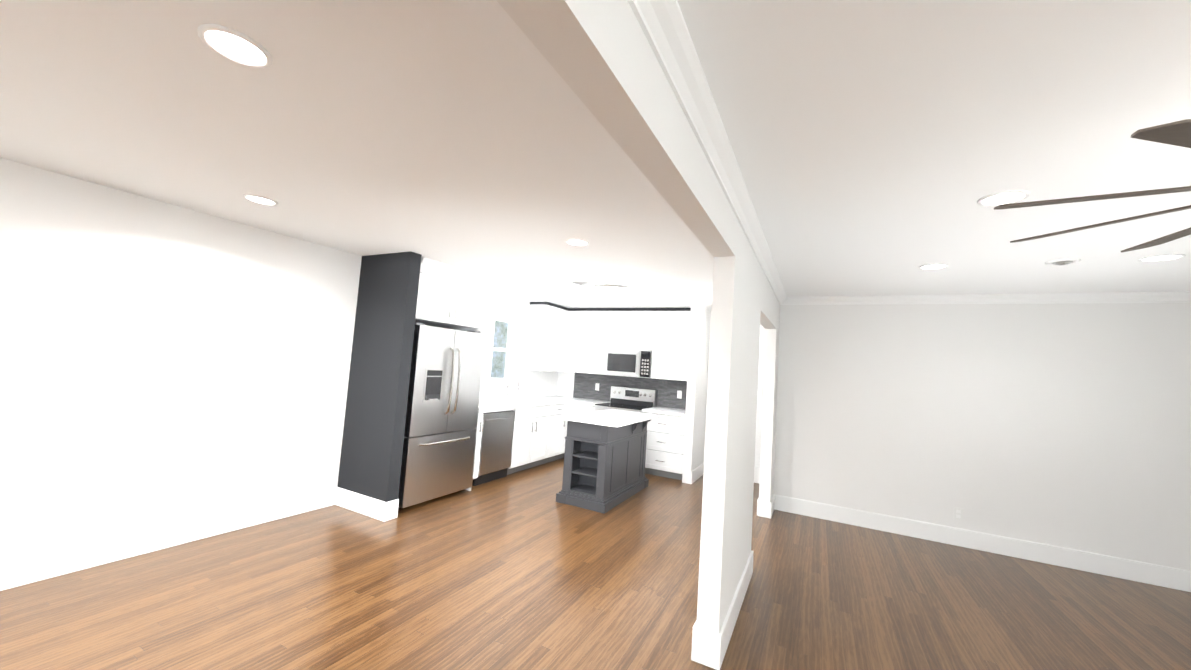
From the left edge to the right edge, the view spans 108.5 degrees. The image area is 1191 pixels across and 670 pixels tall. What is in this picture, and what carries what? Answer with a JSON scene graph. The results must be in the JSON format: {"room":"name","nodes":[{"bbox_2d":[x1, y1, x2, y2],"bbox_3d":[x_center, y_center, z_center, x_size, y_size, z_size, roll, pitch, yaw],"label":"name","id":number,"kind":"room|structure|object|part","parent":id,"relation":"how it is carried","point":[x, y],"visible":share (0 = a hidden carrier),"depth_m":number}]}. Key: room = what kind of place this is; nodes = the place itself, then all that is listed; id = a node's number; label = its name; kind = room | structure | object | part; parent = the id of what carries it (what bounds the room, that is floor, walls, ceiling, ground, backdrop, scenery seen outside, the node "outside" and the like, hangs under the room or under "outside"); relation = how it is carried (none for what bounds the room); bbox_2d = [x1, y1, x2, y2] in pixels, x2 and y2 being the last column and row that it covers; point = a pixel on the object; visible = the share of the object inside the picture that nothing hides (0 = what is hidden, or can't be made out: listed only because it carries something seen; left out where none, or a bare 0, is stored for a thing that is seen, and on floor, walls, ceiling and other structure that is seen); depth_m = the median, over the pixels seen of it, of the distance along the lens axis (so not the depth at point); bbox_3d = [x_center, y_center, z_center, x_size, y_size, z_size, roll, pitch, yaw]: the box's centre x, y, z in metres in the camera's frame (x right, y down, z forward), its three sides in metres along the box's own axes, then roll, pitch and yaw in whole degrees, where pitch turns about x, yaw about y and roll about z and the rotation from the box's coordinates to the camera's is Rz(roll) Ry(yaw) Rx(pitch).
{"room":"living room","nodes":[
{"label":"living room","id":0,"kind":"room"},
{"bbox_2d":[0,158,557,561],"bbox_3d":[-3.244,0.267,2.844,0.170,2.440,10.900,2,-5,28],"label":"wall","id":1,"kind":"structure","parent":0,"point":[162,363],"depth_m":2.99},
{"bbox_2d":[415,257,486,328],"bbox_3d":[-1.800,-0.426,4.728,0.600,0.596,0.925,2,-5,28],"label":"upper cabinet","id":2,"kind":"object","parent":1,"relation":"attached to","point":[449,297],"depth_m":4.56},
{"bbox_2d":[453,285,494,368],"bbox_3d":[-1.611,-0.126,5.388,0.340,1.076,0.420,2,-5,28],"label":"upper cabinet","id":3,"kind":"object","parent":1,"relation":"attached to","point":[488,293],"depth_m":5.42},
{"bbox_2d":[484,308,523,385],"bbox_3d":[-1.391,0.190,6.332,0.225,1.086,0.740,2,-5,28],"label":"window","id":4,"kind":"structure","parent":1,"relation":"in","point":[510,347],"depth_m":6.51},
{"bbox_3d":[-1.329,0.192,6.300,0.085,1.086,0.740,2,-5,28],"label":"window casing trim","id":5,"kind":"part","parent":4,"relation":"part of"},
{"bbox_2d":[479,390,556,401],"bbox_3d":[-1.294,0.900,6.401,0.020,0.100,2.694,2,-5,28],"label":"backsplash","id":6,"kind":"structure","parent":1,"relation":"attached to","point":[547,393],"depth_m":6.70},
{"bbox_2d":[525,302,562,371],"bbox_3d":[-0.811,0.037,6.930,0.340,1.076,0.510,2,-5,28],"label":"upper cabinet","id":7,"kind":"object","parent":1,"relation":"attached to","point":[542,351],"depth_m":6.73},
{"bbox_2d":[559,307,570,371],"bbox_3d":[-0.659,0.064,7.169,0.390,1.076,0.268,2,-5,28],"label":"upper cabinet","id":8,"kind":"object","parent":1,"relation":"attached to","point":[566,339],"depth_m":7.14},
{"bbox_2d":[0,463,1190,669],"bbox_3d":[0.014,1.500,1.055,7.325,0.165,10.954,2,-5,28],"label":"baseboard","id":9,"kind":"structure","parent":1,"relation":"attached to","point":[709,649],"depth_m":3.58},
{"bbox_2d":[337,251,421,501],"bbox_3d":[-2.084,0.434,4.114,0.720,2.440,0.120,2,-5,28],"label":"wall","id":10,"kind":"structure","parent":0,"point":[376,408],"depth_m":4.03},
{"bbox_2d":[0,458,1190,669],"bbox_3d":[0.084,1.658,1.198,7.665,0.120,11.700,2,-5,28],"label":"floor","id":11,"kind":"structure","parent":0,"point":[522,570],"depth_m":2.76},
{"bbox_2d":[398,322,484,509],"bbox_3d":[-1.801,0.809,4.596,0.757,1.800,0.910,2,-5,28],"label":"refrigerator","id":12,"kind":"object","parent":11,"relation":"on","point":[439,445],"visible":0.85,"depth_m":4.37},
{"bbox_2d":[472,410,514,485],"bbox_3d":[-1.442,1.370,5.402,0.585,0.845,0.588,2,-5,28],"label":"dishwasher","id":13,"kind":"object","parent":11,"relation":"on","point":[496,446],"visible":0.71,"depth_m":5.25},
{"bbox_2d":[474,406,552,474],"bbox_3d":[-1.137,1.420,6.082,0.621,0.880,0.890,2,-5,28],"label":"base cabinet","id":14,"kind":"object","parent":11,"relation":"on","point":[540,432],"depth_m":5.86},
{"bbox_2d":[479,394,576,409],"bbox_3d":[-1.023,0.978,6.253,0.640,0.040,2.694,2,-5,28],"label":"countertop","id":15,"kind":"structure","parent":14,"relation":"on","point":[490,403],"depth_m":6.01},
{"bbox_2d":[549,406,564,461],"bbox_3d":[-0.876,1.473,6.585,0.621,0.880,0.489,2,-5,28],"label":"base cabinet","id":16,"kind":"object","parent":11,"relation":"on","point":[558,411],"depth_m":6.50},
{"bbox_2d":[573,402,608,413],"bbox_3d":[-0.114,1.546,6.895,0.489,0.880,0.620,2,-5,28],"label":"base cabinet","id":17,"kind":"object","parent":11,"relation":"on","point":[576,409],"depth_m":6.63},
{"bbox_2d":[573,398,604,405],"bbox_3d":[-0.071,1.088,6.909,0.447,0.040,0.640,2,-5,28],"label":"countertop","id":18,"kind":"structure","parent":17,"relation":"on","point":[580,402],"depth_m":6.69},
{"bbox_2d":[556,421,648,513],"bbox_3d":[0.174,1.435,5.095,0.641,0.885,1.282,2,-5,28],"label":"kitchen island","id":19,"kind":"object","parent":11,"relation":"on","point":[604,462],"depth_m":4.69},
{"bbox_2d":[560,409,659,428],"bbox_3d":[0.214,0.978,5.123,0.710,0.035,1.330,2,-5,28],"label":"island countertop","id":20,"kind":"structure","parent":19,"relation":"on","point":[613,417],"depth_m":4.87},
{"bbox_2d":[594,386,656,412],"bbox_3d":[0.429,1.411,6.565,0.758,1.175,0.691,2,-5,28],"label":"range","id":21,"kind":"object","parent":11,"relation":"on","point":[630,399],"visible":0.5,"depth_m":6.74},
{"bbox_2d":[645,414,684,479],"bbox_3d":[1.066,1.581,6.279,0.634,0.880,0.620,2,-5,28],"label":"base cabinet","id":22,"kind":"object","parent":11,"relation":"on","point":[665,433],"depth_m":5.99},
{"bbox_2d":[642,407,685,417],"bbox_3d":[1.093,1.122,6.302,0.632,0.040,0.640,2,-5,28],"label":"countertop","id":23,"kind":"structure","parent":22,"relation":"on","point":[653,410],"depth_m":6.11},
{"bbox_2d":[0,0,1190,310],"bbox_3d":[0.253,-0.880,1.378,7.665,0.100,11.700,2,-5,28],"label":"ceiling","id":24,"kind":"structure","parent":0,"point":[880,146],"depth_m":1.76},
{"bbox_2d":[197,24,272,68],"bbox_3d":[-1.141,-0.919,1.365,0.194,0.010,0.187,2,-5,28],"label":"recessed light","id":25,"kind":"object","parent":24,"relation":"in","point":[235,46],"depth_m":1.37},
{"bbox_2d":[243,194,277,205],"bbox_3d":[-2.185,-0.886,2.802,0.194,0.010,0.189,2,-5,28],"label":"recessed light","id":26,"kind":"object","parent":24,"relation":"in","point":[258,199],"depth_m":2.82},
{"bbox_2d":[569,280,593,285],"bbox_3d":[-0.160,-0.586,4.933,0.288,0.038,0.288,5,-4,-17],"label":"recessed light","id":27,"kind":"object","parent":24,"relation":"in","point":[576,282],"depth_m":4.88},
{"bbox_2d":[593,284,631,297],"label":"ceiling lights","id":28,"kind":"object","parent":24,"relation":"attached to","point":[612,290],"depth_m":4.99},
{"bbox_2d":[977,190,1029,205],"bbox_3d":[1.962,-0.663,2.064,0.184,0.010,0.199,2,-5,28],"label":"recessed light","id":29,"kind":"object","parent":24,"relation":"in","point":[1010,196],"depth_m":2.07},
{"bbox_2d":[1045,258,1080,265],"bbox_3d":[3.259,-0.502,2.992,0.169,0.029,0.169,5,-4,-17],"label":"ceiling vent","id":30,"kind":"object","parent":24,"relation":"in","point":[1063,261],"depth_m":2.97},
{"bbox_2d":[994,119,1190,251],"bbox_3d":[2.205,-0.532,1.238,1.576,0.355,1.589,2,-5,28],"label":"ceiling fan","id":31,"kind":"object","parent":24,"relation":"hanging from","point":[1177,133],"visible":1,"depth_m":1.47},
{"bbox_2d":[1138,254,1185,261],"bbox_3d":[3.644,-0.501,2.765,0.194,0.010,0.198,2,-5,28],"label":"recessed light","id":32,"kind":"object","parent":24,"relation":"in","point":[1162,257],"depth_m":2.78},
{"bbox_2d":[557,372,674,408],"bbox_3d":[0.391,0.813,7.133,2.675,2.440,0.115,2,-5,28],"label":"wall","id":33,"kind":"structure","parent":0,"point":[565,385],"depth_m":7.53},
{"bbox_2d":[567,308,586,372],"bbox_3d":[-0.260,0.097,7.267,0.369,1.076,0.365,2,-5,28],"label":"upper cabinet","id":34,"kind":"object","parent":33,"relation":"attached to","point":[578,342],"depth_m":7.12},
{"bbox_2d":[583,308,614,374],"bbox_3d":[0.066,0.108,7.111,0.563,1.076,0.340,2,-5,28],"label":"upper cabinet","id":35,"kind":"object","parent":33,"relation":"attached to","point":[598,319],"depth_m":6.95},
{"bbox_2d":[573,373,686,409],"bbox_3d":[0.569,1.103,6.940,2.165,0.859,0.009,2,-5,28],"label":"backsplash","id":36,"kind":"structure","parent":33,"relation":"attached to","point":[671,394],"depth_m":6.98},
{"bbox_2d":[611,308,654,350],"bbox_3d":[0.619,-0.085,6.845,0.772,0.656,0.340,2,-5,28],"label":"upper cabinet","id":37,"kind":"object","parent":33,"relation":"attached to","point":[631,328],"depth_m":6.67},
{"bbox_2d":[604,349,652,378],"bbox_3d":[0.560,0.451,6.762,0.758,0.419,0.440,2,-5,28],"label":"microwave","id":38,"kind":"object","parent":37,"relation":"attached to","point":[629,363],"visible":0.98,"depth_m":6.60},
{"bbox_2d":[651,308,678,379],"bbox_3d":[1.087,0.138,6.579,0.432,1.076,0.340,2,-5,28],"label":"upper cabinet","id":39,"kind":"object","parent":33,"relation":"attached to","point":[666,319],"depth_m":6.42},
{"bbox_2d":[675,308,690,380],"bbox_3d":[1.343,0.146,6.445,0.375,1.076,0.340,2,-5,28],"label":"upper cabinet","id":40,"kind":"object","parent":33,"relation":"attached to","point":[681,358],"depth_m":6.29},
{"bbox_2d":[496,0,779,634],"bbox_3d":[0.084,0.373,1.212,0.115,2.440,11.085,2,-5,28],"label":"wall","id":41,"kind":"structure","parent":0,"point":[600,57],"depth_m":2.22},
{"bbox_2d":[627,0,786,304],"bbox_3d":[-0.037,-0.854,0.705,0.075,0.085,9.850,2,-5,28],"label":"crown molding","id":42,"kind":"structure","parent":41,"relation":"attached to","point":[663,26],"depth_m":1.45},
{"bbox_2d":[682,304,710,483],"bbox_3d":[1.461,0.816,6.168,0.115,2.440,0.690,2,-5,28],"label":"wall","id":43,"kind":"structure","parent":0,"point":[696,395],"depth_m":5.94},
{"bbox_2d":[710,324,764,339],"bbox_3d":[2.078,0.868,6.331,1.060,2.440,0.115,2,-5,28],"label":"wall","id":44,"kind":"structure","parent":0,"point":[762,330],"depth_m":6.19},
{"bbox_2d":[754,335,764,482],"bbox_3d":[2.142,1.036,6.223,0.833,2.100,0.074,2,-5,28],"label":"door frame","id":45,"kind":"structure","parent":44,"relation":"attached to","point":[759,410],"depth_m":6.09},
{"bbox_2d":[773,303,1190,570],"bbox_3d":[3.827,0.831,4.161,3.815,2.440,0.115,2,-5,28],"label":"wall","id":46,"kind":"structure","parent":0,"point":[1065,425],"depth_m":4.08},
{"bbox_2d":[787,291,1190,304],"bbox_3d":[3.792,-0.352,4.196,3.480,0.085,0.075,2,-5,28],"label":"crown molding","id":47,"kind":"structure","parent":46,"relation":"attached to","point":[1171,296],"depth_m":4.12},
{"bbox_3d":[3.138,0.411,-1.123,0.170,2.440,10.165,2,-5,28],"label":"wall","id":48,"kind":"structure","parent":0,"visible":0},
{"bbox_2d":[954,507,962,520],"bbox_3d":[3.519,1.735,4.156,0.070,0.114,0.008,2,-5,28],"label":"wall outlet plate","id":49,"kind":"object","parent":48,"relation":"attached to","point":[958,513],"depth_m":4.15},
{"label":"outside","id":50,"kind":"structure","parent":0,"visible":0},
{"bbox_2d":[490,321,507,377],"bbox_3d":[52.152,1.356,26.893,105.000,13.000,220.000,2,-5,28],"label":"tree","id":51,"kind":"object","parent":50,"point":[498,336],"depth_m":22.22}
]}

